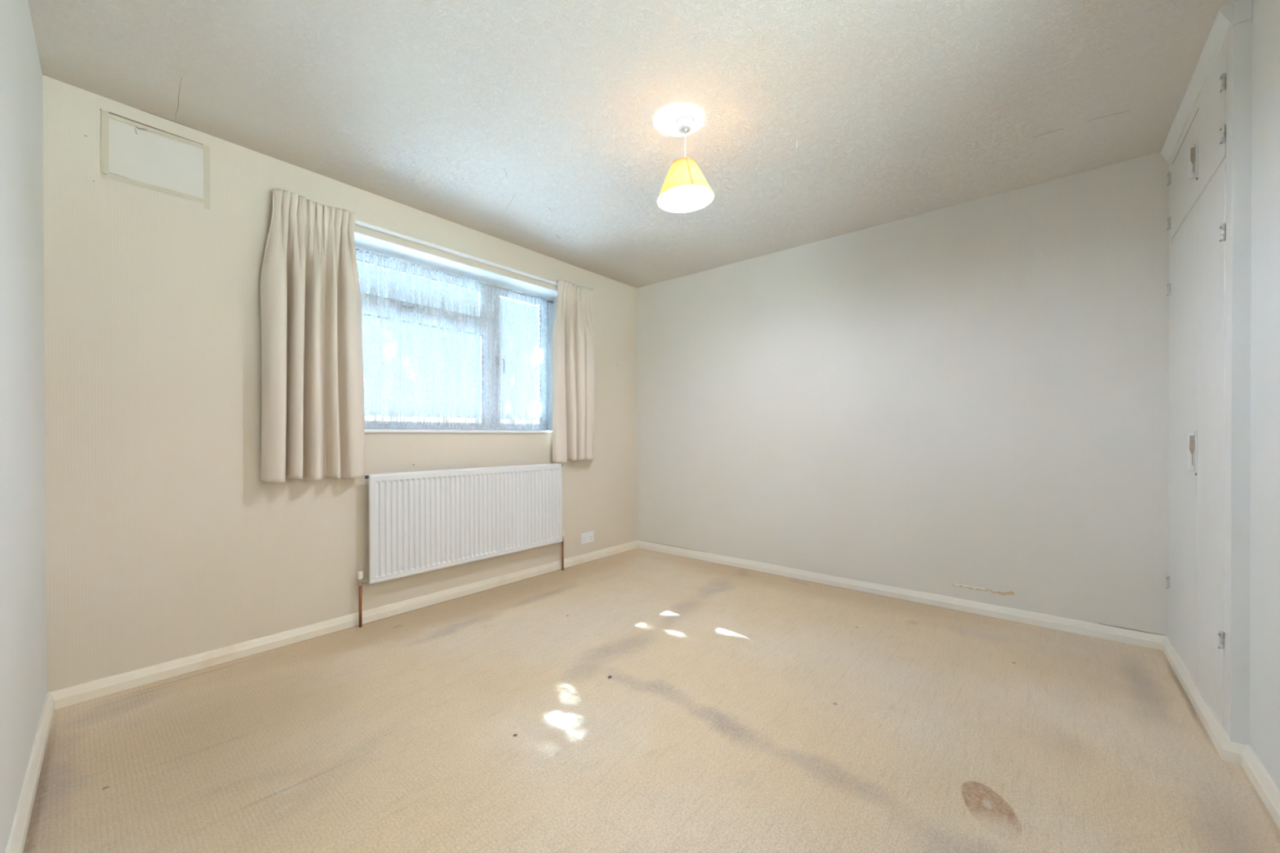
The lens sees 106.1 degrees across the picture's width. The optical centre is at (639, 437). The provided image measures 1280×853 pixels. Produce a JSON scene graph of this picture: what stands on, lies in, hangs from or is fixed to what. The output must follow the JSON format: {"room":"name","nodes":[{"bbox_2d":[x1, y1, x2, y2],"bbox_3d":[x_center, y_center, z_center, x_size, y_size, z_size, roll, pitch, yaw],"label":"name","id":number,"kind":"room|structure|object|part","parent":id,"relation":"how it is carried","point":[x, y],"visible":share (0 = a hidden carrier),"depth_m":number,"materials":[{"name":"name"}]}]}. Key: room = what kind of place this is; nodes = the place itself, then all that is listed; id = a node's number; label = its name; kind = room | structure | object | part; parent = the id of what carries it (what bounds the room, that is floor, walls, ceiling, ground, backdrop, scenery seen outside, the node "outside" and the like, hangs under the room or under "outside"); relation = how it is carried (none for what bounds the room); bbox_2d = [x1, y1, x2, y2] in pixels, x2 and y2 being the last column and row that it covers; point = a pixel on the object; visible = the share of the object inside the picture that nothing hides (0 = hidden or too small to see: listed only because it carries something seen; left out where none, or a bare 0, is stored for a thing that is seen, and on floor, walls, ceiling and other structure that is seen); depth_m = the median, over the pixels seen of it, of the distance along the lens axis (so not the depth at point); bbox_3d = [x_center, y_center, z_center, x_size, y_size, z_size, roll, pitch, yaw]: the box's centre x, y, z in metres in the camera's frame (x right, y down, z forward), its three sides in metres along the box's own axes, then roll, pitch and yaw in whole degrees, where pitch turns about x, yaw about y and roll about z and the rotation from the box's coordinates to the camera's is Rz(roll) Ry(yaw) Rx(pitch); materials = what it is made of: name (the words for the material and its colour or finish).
{"room":"empty bedroom","nodes":[
{"label":"empty bedroom","id":0,"kind":"room"},
{"bbox_2d":[0,0,46,852],"bbox_3d":[-0.991,-0.164,0.532,3.591,2.400,0.200,0,0,42],"label":"wall","id":1,"kind":"structure","parent":0,"point":[23,587],"depth_m":1.34,"materials":[{"name":"paint"}]},
{"bbox_2d":[4,693,53,852],"bbox_3d":[-0.911,1.003,0.614,3.603,0.066,0.018,0,0,42],"label":"baseboard","id":2,"kind":"structure","parent":1,"relation":"attached to","point":[16,841],"depth_m":1.37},
{"bbox_2d":[42,75,637,693],"bbox_3d":[-1.281,-0.175,3.197,0.301,2.400,3.956,0,0,40],"label":"wall","id":3,"kind":"structure","parent":0,"point":[166,540],"depth_m":2.15,"materials":[{"name":"beige paint"}]},
{"bbox_2d":[99,108,210,209],"bbox_3d":[-2.046,-1.171,2.045,0.014,0.286,0.331,0,0,40],"label":"air vent","id":4,"kind":"object","parent":3,"relation":"in","point":[154,161],"visible":1,"depth_m":2.04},
{"bbox_2d":[47,540,638,710],"bbox_3d":[-1.125,0.992,3.138,0.018,0.066,3.456,0,0,40],"label":"baseboard","id":5,"kind":"structure","parent":3,"relation":"attached to","point":[77,694],"depth_m":2.38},
{"bbox_2d":[355,247,547,431],"bbox_3d":[-1.297,-0.579,3.296,0.098,1.098,1.690,0,0,40],"label":"window","id":6,"kind":"structure","parent":3,"relation":"in","point":[368,298],"depth_m":3.40,"materials":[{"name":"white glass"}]},
{"bbox_3d":[-1.479,-0.957,3.093,0.040,0.291,1.100,0,0,40],"label":"vent sash","id":7,"kind":"part","parent":6,"relation":"part of","materials":[{"name":"clear glass"}]},
{"bbox_3d":[-1.474,-0.421,3.100,0.040,0.729,1.114,0,0,40],"label":"casement sash","id":8,"kind":"part","parent":6,"relation":"part of","materials":[{"name":"clear glass"}]},
{"bbox_3d":[-1.033,-0.542,3.564,0.036,0.130,0.060,0,0,40],"label":"casement handle","id":9,"kind":"part","parent":6,"relation":"part of","materials":[{"name":"silver metal"}]},
{"bbox_3d":[-0.931,-0.584,3.744,0.040,1.046,0.480,0,0,40],"label":"casement sash","id":10,"kind":"part","parent":6,"relation":"part of","materials":[{"name":"clear glass"}]},
{"bbox_2d":[355,248,553,429],"bbox_3d":[-1.246,-0.582,3.254,0.049,1.044,1.688,0,0,40],"label":"curtain","id":11,"kind":"object","parent":3,"relation":"hanging from","point":[397,322],"visible":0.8,"depth_m":3.22,"materials":[{"name":"white fabric"}]},
{"bbox_3d":[-1.251,-1.093,3.254,0.009,0.009,1.686,0,0,40],"label":"net rod","id":12,"kind":"part","parent":11,"relation":"part of","materials":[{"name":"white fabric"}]},
{"bbox_2d":[354,231,557,431],"bbox_3d":[-1.224,-0.581,3.234,0.259,1.102,1.698,0,0,40],"label":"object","id":13,"kind":"structure","parent":3,"relation":"attached to","point":[364,242],"depth_m":3.25,"materials":[{"name":"white paint"}]},
{"bbox_2d":[355,219,557,285],"bbox_3d":[-1.107,-1.181,3.143,0.034,0.032,2.075,0,0,40],"label":"track","id":14,"kind":"object","parent":3,"relation":"attached to","point":[359,223],"visible":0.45,"depth_m":3.01,"materials":[{"name":"white plastic"}]},
{"bbox_2d":[260,188,364,482],"bbox_3d":[-1.630,-0.488,2.433,0.136,1.409,0.450,0,0,40],"label":"curtain","id":15,"kind":"object","parent":14,"relation":"hanging from","point":[313,423],"visible":1,"depth_m":2.39,"materials":[{"name":"beige fabric"}]},
{"bbox_2d":[551,279,595,462],"bbox_3d":[-0.509,-0.505,3.779,0.109,1.390,0.442,0,0,40],"label":"curtain","id":16,"kind":"object","parent":14,"relation":"hanging from","point":[573,338],"visible":1,"depth_m":3.72,"materials":[{"name":"beige fabric"}]},
{"bbox_2d":[364,429,552,433],"bbox_3d":[-1.203,-0.040,3.220,0.245,0.020,1.696,0,0,40],"label":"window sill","id":17,"kind":"structure","parent":3,"relation":"attached to","point":[366,430],"depth_m":3.08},
{"bbox_2d":[357,462,564,627],"bbox_3d":[-1.058,0.611,3.159,0.091,0.829,1.458,0,0,40],"label":"radiator","id":18,"kind":"object","parent":3,"relation":"attached to","point":[420,522],"visible":1,"depth_m":2.99,"materials":[{"name":"white metal"}]},
{"bbox_3d":[-1.030,0.496,3.134,0.016,0.600,1.363,0,0,40],"label":"panel","id":19,"kind":"part","parent":18,"relation":"part of","materials":[{"name":"white metal"}]},
{"bbox_2d":[580,531,593,544],"bbox_3d":[-0.432,0.825,3.965,0.012,0.086,0.146,0,0,40],"label":"double socket","id":20,"kind":"object","parent":3,"relation":"attached to","point":[587,537],"visible":1,"depth_m":3.96,"materials":[{"name":"white plastic"}]},
{"bbox_2d":[27,0,1236,288],"bbox_3d":[0.128,-1.446,1.842,4.200,0.151,4.200,0,0,40],"label":"ceiling","id":21,"kind":"structure","parent":0,"point":[546,127],"depth_m":1.94,"materials":[{"name":"paint"}]},
{"bbox_2d":[657,115,714,213],"bbox_3d":[0.199,-1.200,2.090,0.249,0.346,0.249,0,0,40],"label":"pendant lamp","id":22,"kind":"object","parent":21,"relation":"hanging from","point":[685,188],"visible":1,"depth_m":2.08,"materials":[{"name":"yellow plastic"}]},
{"bbox_3d":[0.199,-1.065,2.095,0.048,0.060,0.048,0,0,40],"label":"light bulb","id":23,"kind":"part","parent":22,"relation":"part of","materials":[{"name":"white glass"}]},
{"bbox_3d":[0.198,-1.260,2.094,0.005,0.145,0.005,0,0,40],"label":"flex cord","id":24,"kind":"part","parent":22,"relation":"part of","materials":[{"name":"white plastic"}]},
{"bbox_3d":[0.199,-1.110,2.090,0.246,0.165,0.246,0,0,40],"label":"lamp shade","id":25,"kind":"part","parent":22,"relation":"part of","materials":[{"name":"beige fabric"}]},
{"bbox_2d":[22,547,1279,852],"bbox_3d":[0.069,1.079,1.776,3.600,0.100,4.000,0,0,40],"label":"floor","id":26,"kind":"structure","parent":0,"point":[636,700],"depth_m":1.66,"materials":[{"name":"beige carpet"}]},
{"bbox_2d":[1160,0,1252,764],"bbox_3d":[2.294,-0.175,1.832,0.296,2.400,1.034,0,0,40],"label":"tall cabinet","id":27,"kind":"object","parent":26,"relation":"on","point":[1206,148],"visible":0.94,"depth_m":1.67,"materials":[{"name":"white paint"}]},
{"bbox_3d":[2.328,0.025,2.050,0.020,1.849,0.535,0,0,40],"label":"door","id":28,"kind":"part","parent":27,"relation":"part of","materials":[{"name":"white paint"}]},
{"bbox_3d":[2.326,-1.096,2.045,0.020,0.336,0.535,0,0,40],"label":"door","id":29,"kind":"part","parent":27,"relation":"part of","materials":[{"name":"white paint"}]},
{"bbox_3d":[2.159,0.054,1.869,0.004,0.163,0.034,0,0,40],"label":"handle","id":30,"kind":"part","parent":27,"relation":"part of","materials":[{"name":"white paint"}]},
{"bbox_3d":[2.157,-1.075,1.864,0.004,0.138,0.034,0,0,40],"label":"handle","id":31,"kind":"part","parent":27,"relation":"part of","materials":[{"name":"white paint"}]},
{"bbox_3d":[2.192,-1.344,1.918,0.026,0.062,1.024,0,0,40],"label":"cornice","id":32,"kind":"part","parent":27,"relation":"part of","materials":[{"name":"white paint"}]},
{"bbox_3d":[2.211,0.991,1.909,0.057,0.066,1.034,0,0,40],"label":"plinth skirting","id":33,"kind":"part","parent":27,"relation":"part of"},
{"bbox_3d":[2.040,0.027,1.709,0.020,1.849,0.354,0,0,40],"label":"door","id":34,"kind":"part","parent":27,"relation":"part of","materials":[{"name":"white paint"}]},
{"bbox_3d":[2.038,-1.094,1.704,0.020,0.336,0.354,0,0,40],"label":"door","id":35,"kind":"part","parent":27,"relation":"part of","materials":[{"name":"white paint"}]},
{"bbox_2d":[637,151,1168,636],"bbox_3d":[1.433,-0.180,3.360,3.641,2.400,0.207,0,0,40],"label":"wall","id":36,"kind":"structure","parent":0,"point":[966,401],"depth_m":2.89,"materials":[{"name":"paint"}]},
{"bbox_2d":[637,540,1165,650],"bbox_3d":[1.253,0.987,3.381,3.341,0.066,0.018,0,0,40],"label":"baseboard","id":37,"kind":"structure","parent":36,"relation":"attached to","point":[1087,628],"depth_m":2.90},
{"bbox_2d":[1249,0,1279,791],"bbox_3d":[1.040,-0.167,0.320,0.200,2.400,2.938,0,0,40],"label":"wall","id":38,"kind":"structure","parent":0,"point":[1264,573],"depth_m":1.40,"materials":[{"name":"paint"}]},
{"bbox_2d":[1241,744,1279,829],"bbox_3d":[0.975,1.000,0.414,0.018,0.066,2.888,0,0,40],"label":"baseboard","id":39,"kind":"structure","parent":38,"relation":"attached to","point":[1267,789],"depth_m":1.38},
{"label":"outside","id":40,"kind":"structure","parent":0,"visible":0},
{"bbox_3d":[-7.133,1.325,11.774,19.700,0.050,30.000,0,0,40],"label":"lawn","id":41,"kind":"structure","parent":40,"visible":0},
{"bbox_2d":[364,413,538,424],"bbox_3d":[-6.220,0.386,8.743,0.100,1.850,16.650,0,0,40],"label":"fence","id":42,"kind":"object","parent":41,"relation":"on","point":[386,418],"visible":0.04,"depth_m":10.80,"materials":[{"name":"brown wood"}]},
{"bbox_3d":[-4.999,0.398,10.199,0.050,1.710,1.750,0,0,40],"label":"panel","id":43,"kind":"part","parent":42,"relation":"part of","materials":[{"name":"white wood"}]},
{"bbox_3d":[-3.807,0.389,11.613,0.050,1.710,1.750,0,0,40],"label":"panel","id":44,"kind":"part","parent":42,"relation":"part of","materials":[{"name":"white wood"}]},
{"bbox_3d":[-2.614,0.381,13.027,0.050,1.710,1.750,0,0,40],"label":"panel","id":45,"kind":"part","parent":42,"relation":"part of","materials":[{"name":"white wood"}]}
]}

